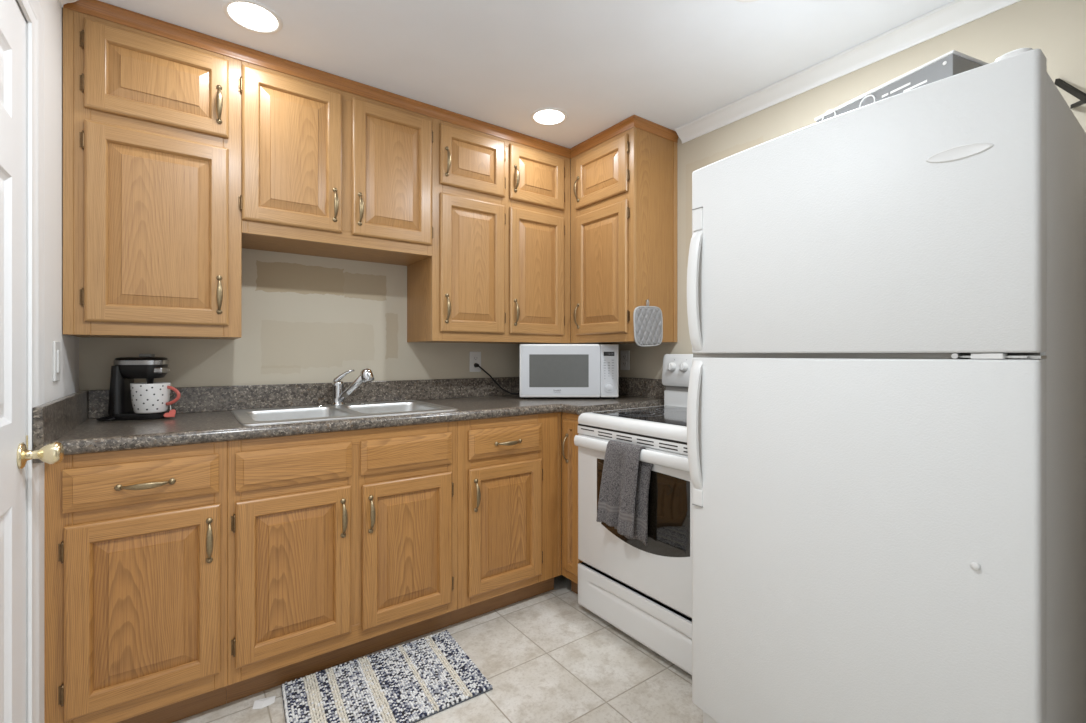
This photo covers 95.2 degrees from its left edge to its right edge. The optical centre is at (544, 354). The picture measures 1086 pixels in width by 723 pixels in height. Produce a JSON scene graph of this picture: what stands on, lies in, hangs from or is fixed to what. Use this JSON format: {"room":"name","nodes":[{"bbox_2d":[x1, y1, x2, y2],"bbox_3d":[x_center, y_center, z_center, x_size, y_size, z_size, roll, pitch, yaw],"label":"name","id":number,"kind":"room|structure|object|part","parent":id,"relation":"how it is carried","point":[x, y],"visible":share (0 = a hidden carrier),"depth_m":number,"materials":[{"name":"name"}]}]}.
{"room":"kitchen","nodes":[
{"label":"kitchen","id":0,"kind":"room"},
{"bbox_2d":[16,0,78,722],"bbox_3d":[-0.704,0.003,0.335,0.120,2.296,3.600,0,0,-36],"label":"wall","id":1,"kind":"structure","parent":0,"point":[68,384],"depth_m":1.46,"materials":[{"name":"paint"}]},
{"bbox_2d":[18,0,44,722],"bbox_3d":[-1.050,0.113,0.920,0.010,2.075,1.051,0,0,-36],"label":"trim","id":2,"kind":"structure","parent":1,"relation":"attached to","point":[33,12],"depth_m":1.27,"materials":[{"name":"white paint"}]},
{"bbox_2d":[0,0,63,722],"bbox_3d":[-1.048,0.157,0.933,0.116,1.964,0.783,0,0,-36],"label":"door","id":3,"kind":"structure","parent":1,"relation":"in","point":[14,452],"depth_m":1.13,"materials":[{"name":"paint"}]},
{"bbox_3d":[-1.222,0.242,1.207,0.076,0.064,0.064,0,0,-36],"label":"knob","id":4,"kind":"part","parent":3,"relation":"part of","materials":[{"name":"gold metal"}]},
{"bbox_2d":[53,341,60,381],"bbox_3d":[-1.464,0.021,1.491,0.010,0.120,0.074,0,0,-36],"label":"light switch","id":5,"kind":"object","parent":1,"relation":"attached to","point":[56,345],"visible":1,"depth_m":1.47,"materials":[{"name":"white plastic"}]},
{"bbox_2d":[58,0,77,7],"bbox_3d":[-0.529,-1.115,0.249,0.062,0.059,3.255,0,0,-36],"label":"trim","id":6,"kind":"structure","parent":1,"relation":"attached to","point":[61,2],"depth_m":1.55,"materials":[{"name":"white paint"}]},
{"bbox_2d":[79,177,577,534],"bbox_3d":[-0.780,0.003,2.579,2.984,2.296,0.120,0,0,-36],"label":"wall","id":7,"kind":"structure","parent":0,"point":[306,318],"depth_m":2.29,"materials":[{"name":"beige paint"}]},
{"bbox_2d":[63,7,241,339],"bbox_3d":[-1.408,-0.604,1.821,0.485,1.080,0.365,0,0,-36],"label":"upper cabinet","id":8,"kind":"object","parent":7,"relation":"attached to","point":[152,123],"visible":0.99,"depth_m":1.68,"materials":[{"name":"brown wood"}]},
{"bbox_3d":[-1.319,-0.431,1.707,0.393,0.650,0.016,0,0,-36],"label":"door","id":9,"kind":"part","parent":8,"relation":"part of","materials":[{"name":"brown wood"}]},
{"bbox_3d":[-1.319,-0.939,1.707,0.393,0.286,0.016,0,0,-36],"label":"door","id":10,"kind":"part","parent":8,"relation":"part of","materials":[{"name":"brown wood"}]},
{"bbox_3d":[-1.318,-0.431,1.706,0.274,0.531,0.011,0,0,-36],"label":"raised panel","id":11,"kind":"part","parent":8,"relation":"part of","materials":[{"name":"brown wood"}]},
{"bbox_3d":[-1.318,-0.939,1.706,0.274,0.167,0.011,0,0,-36],"label":"raised panel","id":12,"kind":"part","parent":8,"relation":"part of","materials":[{"name":"brown wood"}]},
{"bbox_3d":[-1.171,-0.216,1.787,0.018,0.140,0.029,0,0,-36],"label":"handle","id":13,"kind":"part","parent":8,"relation":"part of","materials":[{"name":"gold metal"}]},
{"bbox_3d":[-1.171,-0.907,1.787,0.018,0.140,0.029,0,0,-36],"label":"handle","id":14,"kind":"part","parent":8,"relation":"part of","materials":[{"name":"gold metal"}]},
{"bbox_2d":[88,377,518,417],"bbox_3d":[-0.739,0.184,2.522,2.342,0.104,0.019,0,0,-36],"label":"backsplash","id":15,"kind":"structure","parent":7,"relation":"attached to","point":[208,398],"depth_m":2.26,"materials":[{"name":"stone"}]},
{"bbox_2d":[238,61,433,265],"bbox_3d":[-0.908,-0.800,2.185,0.773,0.687,0.365,0,0,-36],"label":"upper cabinet","id":16,"kind":"object","parent":7,"relation":"attached to","point":[327,171],"visible":0.98,"depth_m":2.04,"materials":[{"name":"brown wood"}]},
{"bbox_3d":[-0.983,-0.793,1.952,0.355,0.577,0.016,0,0,-36],"label":"door","id":17,"kind":"part","parent":16,"relation":"part of","materials":[{"name":"brown wood"}]},
{"bbox_3d":[-0.982,-0.793,1.950,0.236,0.458,0.011,0,0,-36],"label":"raised panel","id":18,"kind":"part","parent":16,"relation":"part of","materials":[{"name":"brown wood"}]},
{"bbox_3d":[-0.850,-0.614,2.020,0.018,0.140,0.029,0,0,-36],"label":"handle","id":19,"kind":"part","parent":16,"relation":"part of","materials":[{"name":"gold metal"}]},
{"bbox_3d":[-0.769,-0.614,2.079,0.018,0.140,0.029,0,0,-36],"label":"handle","id":20,"kind":"part","parent":16,"relation":"part of","materials":[{"name":"gold metal"}]},
{"bbox_3d":[-0.663,-0.793,2.184,0.354,0.577,0.016,0,0,-36],"label":"door","id":21,"kind":"part","parent":16,"relation":"part of","materials":[{"name":"brown wood"}]},
{"bbox_3d":[-0.662,-0.793,2.183,0.235,0.458,0.011,0,0,-36],"label":"raised panel","id":22,"kind":"part","parent":16,"relation":"part of","materials":[{"name":"brown wood"}]},
{"bbox_2d":[470,352,480,371],"bbox_3d":[-0.386,0.041,2.785,0.072,0.114,0.009,0,0,-36],"label":"wall outlet","id":23,"kind":"object","parent":7,"relation":"attached to","point":[475,357],"visible":0.99,"depth_m":2.78,"materials":[{"name":"white plastic"}]},
{"bbox_2d":[407,118,569,343],"bbox_3d":[-0.266,-0.604,2.652,0.825,1.080,0.365,0,0,-36],"label":"upper cabinet","id":24,"kind":"object","parent":7,"relation":"attached to","point":[497,271],"visible":0.98,"depth_m":2.48,"materials":[{"name":"brown wood"}]},
{"bbox_2d":[63,0,678,158],"bbox_3d":[-0.410,-1.122,2.065,2.386,0.045,0.505,0,0,-36],"label":"crown molding","id":25,"kind":"structure","parent":24,"relation":"attached to","point":[95,8],"depth_m":2.03,"materials":[{"name":"red wood"}]},
{"bbox_3d":[-0.447,-0.216,2.312,0.018,0.140,0.029,0,0,-36],"label":"handle","id":26,"kind":"part","parent":24,"relation":"part of","materials":[{"name":"gold metal"}]},
{"bbox_3d":[-0.447,-0.905,2.312,0.018,0.140,0.029,0,0,-36],"label":"handle","id":27,"kind":"part","parent":24,"relation":"part of","materials":[{"name":"gold metal"}]},
{"bbox_3d":[-0.343,-0.432,2.416,0.350,0.651,0.016,0,0,-36],"label":"door","id":28,"kind":"part","parent":24,"relation":"part of","materials":[{"name":"brown wood"}]},
{"bbox_3d":[-0.343,-0.940,2.416,0.350,0.283,0.016,0,0,-36],"label":"door","id":29,"kind":"part","parent":24,"relation":"part of","materials":[{"name":"brown wood"}]},
{"bbox_3d":[-0.342,-0.432,2.415,0.231,0.532,0.011,0,0,-36],"label":"raised panel","id":30,"kind":"part","parent":24,"relation":"part of","materials":[{"name":"brown wood"}]},
{"bbox_3d":[-0.342,-0.940,2.415,0.231,0.164,0.011,0,0,-36],"label":"raised panel","id":31,"kind":"part","parent":24,"relation":"part of","materials":[{"name":"brown wood"}]},
{"bbox_3d":[-0.138,-0.216,2.537,0.018,0.140,0.029,0,0,-36],"label":"handle","id":32,"kind":"part","parent":24,"relation":"part of","materials":[{"name":"gold metal"}]},
{"bbox_3d":[-0.138,-0.905,2.537,0.018,0.140,0.029,0,0,-36],"label":"handle","id":33,"kind":"part","parent":24,"relation":"part of","materials":[{"name":"gold metal"}]},
{"bbox_3d":[-0.033,-0.432,2.642,0.353,0.651,0.016,0,0,-36],"label":"door","id":34,"kind":"part","parent":24,"relation":"part of","materials":[{"name":"brown wood"}]},
{"bbox_3d":[-0.033,-0.940,2.642,0.353,0.283,0.016,0,0,-36],"label":"door","id":35,"kind":"part","parent":24,"relation":"part of","materials":[{"name":"brown wood"}]},
{"bbox_3d":[-0.032,-0.432,2.640,0.234,0.532,0.011,0,0,-36],"label":"raised panel","id":36,"kind":"part","parent":24,"relation":"part of","materials":[{"name":"brown wood"}]},
{"bbox_3d":[-0.032,-0.940,2.640,0.234,0.164,0.011,0,0,-36],"label":"raised panel","id":37,"kind":"part","parent":24,"relation":"part of","materials":[{"name":"brown wood"}]},
{"bbox_2d":[173,535,702,722],"bbox_3d":[0.313,1.200,1.074,2.984,0.100,4.000,0,0,-36],"label":"floor","id":38,"kind":"structure","parent":0,"point":[546,657],"depth_m":1.77,"materials":[{"name":"beige tile"}]},
{"bbox_2d":[44,441,227,722],"bbox_3d":[-1.346,0.713,1.686,0.420,0.873,0.658,0,0,-36],"label":"base cabinet","id":39,"kind":"object","parent":38,"relation":"on","point":[136,540],"visible":0.98,"depth_m":1.44,"materials":[{"name":"brown wood"}]},
{"bbox_3d":[-1.169,0.374,1.456,0.358,0.120,0.019,0,0,-36],"label":"drawer","id":40,"kind":"part","parent":39,"relation":"part of","materials":[{"name":"brown wood"}]},
{"bbox_3d":[-1.167,0.738,1.458,0.359,0.534,0.016,0,0,-36],"label":"door","id":41,"kind":"part","parent":39,"relation":"part of","materials":[{"name":"brown wood"}]},
{"bbox_3d":[-1.155,0.380,1.436,0.140,0.018,0.029,0,0,-36],"label":"handle","id":42,"kind":"part","parent":39,"relation":"part of","materials":[{"name":"gold metal"}]},
{"bbox_3d":[-1.166,0.738,1.457,0.240,0.415,0.011,0,0,-36],"label":"raised panel","id":43,"kind":"part","parent":39,"relation":"part of","materials":[{"name":"brown wood"}]},
{"bbox_3d":[-1.032,0.578,1.528,0.018,0.140,0.029,0,0,-36],"label":"handle","id":44,"kind":"part","parent":39,"relation":"part of","materials":[{"name":"gold metal"}]},
{"bbox_2d":[253,696,275,708],"bbox_3d":[-0.922,1.147,1.632,0.062,0.006,0.052,0,0,-20],"label":"paper scrap","id":45,"kind":"object","parent":38,"relation":"on","point":[258,704],"visible":1,"depth_m":1.63,"materials":[{"name":"white paper"}]},
{"bbox_2d":[226,421,456,703],"bbox_3d":[-0.852,0.713,2.047,0.803,0.873,0.655,0,0,-36],"label":"base cabinet","id":46,"kind":"object","parent":38,"relation":"on","point":[342,545],"visible":0.99,"depth_m":1.76,"materials":[{"name":"brown wood"}]},
{"bbox_3d":[-0.845,0.741,1.692,0.357,0.534,0.016,0,0,-36],"label":"door","id":47,"kind":"part","parent":46,"relation":"part of","materials":[{"name":"brown wood"}]},
{"bbox_3d":[-0.843,0.379,1.692,0.360,0.127,0.019,0,0,-36],"label":"false drawer","id":48,"kind":"part","parent":46,"relation":"part of","materials":[{"name":"brown wood"}]},
{"bbox_3d":[-0.844,0.741,1.691,0.238,0.415,0.011,0,0,-36],"label":"raised panel","id":49,"kind":"part","parent":46,"relation":"part of","materials":[{"name":"brown wood"}]},
{"bbox_3d":[-0.711,0.586,1.762,0.018,0.140,0.029,0,0,-36],"label":"handle","id":50,"kind":"part","parent":46,"relation":"part of","materials":[{"name":"gold metal"}]},
{"bbox_2d":[33,377,665,463],"bbox_3d":[-0.523,0.204,2.224,2.382,0.142,0.754,0,0,-36],"label":"countertop","id":51,"kind":"structure","parent":46,"relation":"on","point":[203,414],"depth_m":2.01,"materials":[{"name":"stone"}]},
{"bbox_2d":[96,354,169,420],"bbox_3d":[-1.502,0.117,1.820,0.201,0.238,0.148,0,0,-16],"label":"coffee maker","id":52,"kind":"object","parent":51,"relation":"on","point":[148,367],"visible":0.93,"depth_m":1.79,"materials":[{"name":"black plastic"}]},
{"bbox_3d":[-1.563,0.226,1.766,0.051,0.015,0.091,0,0,-41],"label":"power cord","id":53,"kind":"part","parent":52,"relation":"part of","materials":[{"name":"rubber"}]},
{"bbox_3d":[-1.552,0.127,1.820,0.051,0.174,0.112,0,0,-16],"label":"water tank","id":54,"kind":"part","parent":52,"relation":"part of","materials":[{"name":"black plastic"}]},
{"bbox_3d":[-1.492,0.015,1.838,0.154,0.012,0.109,0,0,-16],"label":"lid","id":55,"kind":"part","parent":52,"relation":"part of","materials":[{"name":"black plastic"}]},
{"bbox_2d":[130,382,180,416],"bbox_3d":[-1.437,0.168,1.831,0.144,0.126,0.118,0,0,-40],"label":"mug","id":56,"kind":"object","parent":51,"relation":"on","point":[145,398],"visible":1,"depth_m":1.78,"materials":[{"name":"white ceramic"}]},
{"bbox_3d":[-1.370,0.151,1.830,0.050,0.076,0.009,0,0,-6],"label":"handle","id":57,"kind":"part","parent":56,"relation":"part of","materials":[{"name":"red ceramic"}]},
{"bbox_2d":[231,400,457,425],"bbox_3d":[-0.828,0.318,2.077,0.793,0.184,0.520,0,0,-36],"label":"sink","id":58,"kind":"object","parent":51,"relation":"in","point":[260,416],"visible":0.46,"depth_m":2.10,"materials":[{"name":"metal"}]},
{"bbox_3d":[-0.965,0.320,1.947,0.333,0.178,0.365,0,0,-36],"label":"bowl","id":59,"kind":"part","parent":58,"relation":"part of","materials":[{"name":"metal"}]},
{"bbox_3d":[-0.663,0.320,2.167,0.337,0.178,0.365,0,0,-36],"label":"bowl","id":60,"kind":"part","parent":58,"relation":"part of","materials":[{"name":"metal"}]},
{"bbox_2d":[331,368,373,405],"bbox_3d":[-0.845,0.145,2.216,0.276,0.172,0.088,0,0,33],"label":"kitchen faucet","id":61,"kind":"object","parent":51,"relation":"on","point":[339,394],"visible":1,"depth_m":2.23,"materials":[{"name":"silver metal"}]},
{"bbox_3d":[-0.922,0.104,2.274,0.096,0.070,0.035,0,0,-22],"label":"lever","id":62,"kind":"part","parent":61,"relation":"part of","materials":[{"name":"silver metal"}]},
{"bbox_3d":[-0.856,0.150,2.204,0.207,0.143,0.030,0,0,36],"label":"spout","id":63,"kind":"part","parent":61,"relation":"part of","materials":[{"name":"silver metal"}]},
{"bbox_2d":[474,344,618,398],"bbox_3d":[-0.001,0.090,2.765,0.784,0.290,0.340,0,0,0],"label":"microwave oven","id":64,"kind":"object","parent":51,"relation":"on","point":[545,370],"visible":1,"depth_m":2.60,"materials":[{"name":"white plastic"}]},
{"bbox_3d":[-0.227,0.145,2.827,0.321,0.175,0.023,0,0,-24],"label":"power cord","id":65,"kind":"part","parent":64,"relation":"part of","materials":[{"name":"rubber"}]},
{"bbox_3d":[0.083,0.086,2.611,0.424,0.280,0.022,0,0,0],"label":"door","id":66,"kind":"part","parent":64,"relation":"part of","materials":[{"name":"white plastic"}]},
{"bbox_3d":[0.087,0.084,2.599,0.415,0.258,0.002,0,0,0],"label":"door","id":67,"kind":"part","parent":64,"relation":"part of","materials":[{"name":"white plastic"}]},
{"bbox_3d":[0.340,0.084,2.599,0.086,0.258,0.002,0,0,0],"label":"panel","id":68,"kind":"part","parent":64,"relation":"part of","materials":[{"name":"white plastic"}]},
{"bbox_3d":[0.344,0.086,2.611,0.095,0.280,0.022,0,0,0],"label":"control panel","id":69,"kind":"part","parent":64,"relation":"part of","materials":[{"name":"white plastic"}]},
{"bbox_3d":[-0.632,0.591,1.819,0.018,0.140,0.029,0,0,-36],"label":"handle","id":70,"kind":"part","parent":46,"relation":"part of","materials":[{"name":"gold metal"}]},
{"bbox_3d":[-0.525,0.382,1.923,0.364,0.127,0.019,0,0,-36],"label":"false drawer","id":71,"kind":"part","parent":46,"relation":"part of","materials":[{"name":"brown wood"}]},
{"bbox_3d":[-0.524,0.749,1.926,0.359,0.538,0.016,0,0,-36],"label":"door","id":72,"kind":"part","parent":46,"relation":"part of","materials":[{"name":"brown wood"}]},
{"bbox_3d":[-0.523,0.749,1.924,0.240,0.419,0.011,0,0,-36],"label":"raised panel","id":73,"kind":"part","parent":46,"relation":"part of","materials":[{"name":"brown wood"}]},
{"bbox_2d":[281,630,492,722],"bbox_3d":[-0.546,1.142,1.703,0.638,0.015,0.442,0,0,-36],"label":"rug","id":74,"kind":"object","parent":38,"relation":"on","point":[415,681],"visible":1,"depth_m":1.70,"materials":[{"name":"fabric"}]},
{"bbox_2d":[451,412,560,624],"bbox_3d":[-0.303,0.713,2.444,0.549,0.873,0.658,0,0,-36],"label":"base cabinet","id":75,"kind":"object","parent":38,"relation":"on","point":[509,468],"visible":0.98,"depth_m":2.18,"materials":[{"name":"brown wood"}]},
{"bbox_3d":[-0.279,0.594,2.076,0.018,0.140,0.029,0,0,-36],"label":"handle","id":76,"kind":"part","parent":75,"relation":"part of","materials":[{"name":"gold metal"}]},
{"bbox_3d":[-0.163,0.382,2.187,0.376,0.124,0.019,0,0,-36],"label":"drawer","id":77,"kind":"part","parent":75,"relation":"part of","materials":[{"name":"brown wood"}]},
{"bbox_3d":[-0.164,0.751,2.188,0.377,0.539,0.016,0,0,-36],"label":"door","id":78,"kind":"part","parent":75,"relation":"part of","materials":[{"name":"brown wood"}]},
{"bbox_3d":[-0.163,0.751,2.186,0.258,0.420,0.011,0,0,-36],"label":"raised panel","id":79,"kind":"part","parent":75,"relation":"part of","materials":[{"name":"brown wood"}]},
{"bbox_3d":[-0.149,0.387,2.167,0.140,0.018,0.029,0,0,-36],"label":"handle","id":80,"kind":"part","parent":75,"relation":"part of","materials":[{"name":"gold metal"}]},
{"bbox_2d":[561,412,582,593],"bbox_3d":[0.355,0.713,2.486,0.655,0.873,0.144,0,0,-36],"label":"base cabinet","id":81,"kind":"object","parent":38,"relation":"on","point":[570,561],"visible":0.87,"depth_m":2.31,"materials":[{"name":"brown wood"}]},
{"bbox_3d":[0.096,0.439,2.310,0.029,0.140,0.018,0,0,-36],"label":"handle","id":82,"kind":"part","parent":81,"relation":"part of","materials":[{"name":"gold metal"}]},
{"bbox_3d":[0.126,0.660,2.304,0.011,0.615,0.018,0,0,-36],"label":"raised panel","id":83,"kind":"part","parent":81,"relation":"part of","materials":[{"name":"brown wood"}]},
{"bbox_3d":[0.127,0.660,2.305,0.016,0.710,0.112,0,0,-36],"label":"door","id":84,"kind":"part","parent":81,"relation":"part of","materials":[{"name":"brown wood"}]},
{"bbox_2d":[574,354,705,674],"bbox_3d":[0.605,0.574,2.104,0.661,1.153,0.746,0,0,-36],"label":"electric range","id":85,"kind":"object","parent":38,"relation":"on","point":[645,592],"visible":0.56,"depth_m":1.93,"materials":[{"name":"white metal"}]},
{"bbox_2d":[596,440,652,545],"bbox_3d":[0.311,0.534,1.939,0.084,0.371,0.236,0,0,-36],"label":"dish towel","id":86,"kind":"object","parent":85,"relation":"hanging from","point":[625,481],"visible":1,"depth_m":1.90,"materials":[{"name":"fabric"}]},
{"bbox_3d":[0.355,0.383,1.922,0.043,0.047,0.714,0,0,-36],"label":"handle","id":87,"kind":"part","parent":85,"relation":"part of","materials":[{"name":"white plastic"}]},
{"bbox_2d":[578,405,686,442],"bbox_3d":[0.602,0.286,2.101,0.586,0.054,0.746,0,0,-36],"label":"cooktop","id":88,"kind":"object","parent":85,"relation":"in","point":[665,423],"depth_m":2.03,"materials":[{"name":"white metal"}]},
{"bbox_3d":[0.380,1.032,1.940,0.034,0.178,0.740,0,0,-36],"label":"storage drawer","id":89,"kind":"part","parent":85,"relation":"part of","materials":[{"name":"white metal"}]},
{"bbox_3d":[0.384,0.639,1.943,0.035,0.566,0.742,0,0,-36],"label":"oven door","id":90,"kind":"part","parent":85,"relation":"part of","materials":[{"name":"white metal"}]},
{"bbox_3d":[0.640,0.064,2.506,0.031,0.048,0.048,0,0,-36],"label":"knob","id":91,"kind":"part","parent":85,"relation":"part of","materials":[{"name":"white plastic"}]},
{"bbox_3d":[0.683,0.064,2.446,0.031,0.048,0.048,0,0,-36],"label":"knob","id":92,"kind":"part","parent":85,"relation":"part of","materials":[{"name":"white plastic"}]},
{"bbox_3d":[0.847,0.079,2.279,0.060,0.163,0.746,0,0,-36],"label":"control panel","id":93,"kind":"part","parent":85,"relation":"part of","materials":[{"name":"white ceramic"}]},
{"bbox_2d":[687,48,1085,722],"bbox_3d":[0.974,0.287,1.427,0.810,1.727,0.768,0,0,-36],"label":"refrigerator","id":94,"kind":"object","parent":38,"relation":"on","point":[886,298],"visible":1,"depth_m":1.09,"materials":[{"name":"white metal"}]},
{"bbox_3d":[0.457,0.211,1.490,0.048,0.386,0.038,0,0,-36],"label":"handle","id":95,"kind":"part","parent":94,"relation":"part of","materials":[{"name":"white plastic"}]},
{"bbox_3d":[0.457,-0.192,1.490,0.048,0.360,0.038,0,0,-36],"label":"handle","id":96,"kind":"part","parent":94,"relation":"part of","materials":[{"name":"white plastic"}]},
{"bbox_3d":[0.466,0.430,1.494,0.013,0.048,0.034,0,0,-36],"label":"handle plate","id":97,"kind":"part","parent":94,"relation":"part of","materials":[{"name":"white plastic"}]},
{"bbox_3d":[0.466,-0.406,1.494,0.013,0.066,0.034,0,0,-36],"label":"handle plate","id":98,"kind":"part","parent":94,"relation":"part of","materials":[{"name":"white plastic"}]},
{"bbox_3d":[0.674,0.003,1.286,0.078,0.012,0.632,0,0,-36],"label":"rail","id":99,"kind":"part","parent":94,"relation":"part of","materials":[{"name":"silver metal"}]},
{"bbox_3d":[0.691,0.537,1.221,0.086,1.056,0.768,0,0,-36],"label":"door","id":100,"kind":"part","parent":94,"relation":"part of","materials":[{"name":"white metal"}]},
{"bbox_3d":[0.691,-0.282,1.221,0.086,0.557,0.768,0,0,-36],"label":"freezer door","id":101,"kind":"part","parent":94,"relation":"part of","materials":[{"name":"white metal"}]},
{"bbox_2d":[815,50,988,122],"bbox_3d":[0.907,-0.603,1.255,0.206,0.108,0.336,0,0,-23],"label":"storage box","id":102,"kind":"object","parent":94,"relation":"on","point":[953,62],"visible":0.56,"depth_m":1.13,"materials":[{"name":"silver metal"}]},
{"bbox_2d":[970,562,980,570],"bbox_3d":[0.839,0.412,0.964,0.006,0.016,0.016,0,0,-36],"label":"magnet","id":103,"kind":"object","parent":94,"relation":"attached to","point":[975,566],"visible":1,"depth_m":0.96,"materials":[{"name":"white plastic"}]},
{"bbox_2d":[98,0,954,176],"bbox_3d":[0.313,-1.196,1.074,2.984,0.100,4.000,0,0,-36],"label":"ceiling","id":104,"kind":"structure","parent":0,"point":[671,64],"depth_m":1.84,"materials":[{"name":"paint"}]},
{"bbox_2d":[222,0,282,33],"bbox_3d":[-0.985,-1.142,1.678,0.178,0.005,0.178,0,0,-36],"label":"recessed light","id":105,"kind":"object","parent":104,"relation":"in","point":[253,16],"visible":1,"depth_m":1.67,"materials":[{"name":"white paint"}]},
{"bbox_2d":[531,107,567,125],"bbox_3d":[0.024,-1.142,2.384,0.178,0.005,0.178,0,0,-36],"label":"recessed light","id":106,"kind":"object","parent":104,"relation":"in","point":[549,116],"visible":1,"depth_m":2.37,"materials":[{"name":"white paint"}]},
{"bbox_2d":[735,0,757,1],"bbox_3d":[0.653,-1.142,1.519,0.178,0.005,0.178,0,0,-36],"label":"recessed light","id":107,"kind":"object","parent":104,"relation":"in","point":[735,0],"visible":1,"depth_m":1.60,"materials":[{"name":"white paint"}]},
{"bbox_2d":[578,0,1085,378],"bbox_3d":[1.326,0.003,1.810,0.120,2.296,3.600,0,0,-36],"label":"wall","id":108,"kind":"structure","parent":0,"point":[1057,28],"depth_m":1.86,"materials":[{"name":"beige paint"}]},
{"bbox_2d":[571,127,676,343],"bbox_3d":[0.403,-0.604,2.667,0.365,1.080,0.489,0,0,-36],"label":"upper cabinet","id":109,"kind":"object","parent":108,"relation":"attached to","point":[624,187],"visible":0.99,"depth_m":2.52,"materials":[{"name":"brown wood"}]},
{"bbox_3d":[0.175,-0.209,2.695,0.029,0.140,0.018,0,0,-36],"label":"handle","id":110,"kind":"part","parent":109,"relation":"part of","materials":[{"name":"gold metal"}]},
{"bbox_3d":[0.175,-0.901,2.695,0.029,0.140,0.018,0,0,-36],"label":"handle","id":111,"kind":"part","parent":109,"relation":"part of","materials":[{"name":"gold metal"}]},
{"bbox_3d":[0.289,-0.432,2.573,0.011,0.532,0.271,0,0,-36],"label":"raised panel","id":112,"kind":"part","parent":109,"relation":"part of","materials":[{"name":"brown wood"}]},
{"bbox_3d":[0.289,-0.938,2.573,0.011,0.160,0.271,0,0,-36],"label":"raised panel","id":113,"kind":"part","parent":109,"relation":"part of","materials":[{"name":"brown wood"}]},
{"bbox_3d":[0.290,-0.432,2.575,0.016,0.651,0.390,0,0,-36],"label":"door","id":114,"kind":"part","parent":109,"relation":"part of","materials":[{"name":"brown wood"}]},
{"bbox_3d":[0.290,-0.938,2.575,0.016,0.279,0.390,0,0,-36],"label":"door","id":115,"kind":"part","parent":109,"relation":"part of","materials":[{"name":"brown wood"}]},
{"bbox_3d":[0.299,-0.604,2.593,0.019,1.080,0.484,0,0,-36],"label":"frame","id":116,"kind":"part","parent":109,"relation":"part of","materials":[{"name":"brown wood"}]},
{"bbox_3d":[0.509,-0.268,2.435,0.010,0.016,0.018,0,0,-36],"label":"hook","id":117,"kind":"object","parent":109,"relation":"attached to","visible":0},
{"bbox_2d":[633,300,662,346],"bbox_3d":[0.514,-0.153,2.434,0.207,0.231,0.013,0,0,-36],"label":"potholder","id":118,"kind":"object","parent":117,"relation":"hanging from","point":[647,320],"visible":1,"depth_m":2.43,"materials":[{"name":"grey fabric"}]},
{"bbox_2d":[620,350,629,369],"bbox_3d":[0.469,0.034,2.879,0.009,0.114,0.072,0,0,-36],"label":"wall outlet","id":119,"kind":"object","parent":108,"relation":"attached to","point":[624,354],"visible":1,"depth_m":2.88,"materials":[{"name":"white plastic"}]},
{"bbox_2d":[675,0,1020,143],"bbox_3d":[1.499,-1.115,1.417,0.062,0.059,2.760,0,0,-36],"label":"trim","id":120,"kind":"structure","parent":108,"relation":"attached to","point":[957,13],"depth_m":1.88,"materials":[{"name":"white paint"}]},
{"bbox_2d":[1054,78,1085,108],"bbox_3d":[1.465,-0.712,1.344,0.037,0.192,0.242,0,0,27],"label":"wall bracket","id":121,"kind":"object","parent":108,"relation":"attached to","point":[1070,89],"visible":0.95,"depth_m":1.37,"materials":[{"name":"black metal"}]}
]}

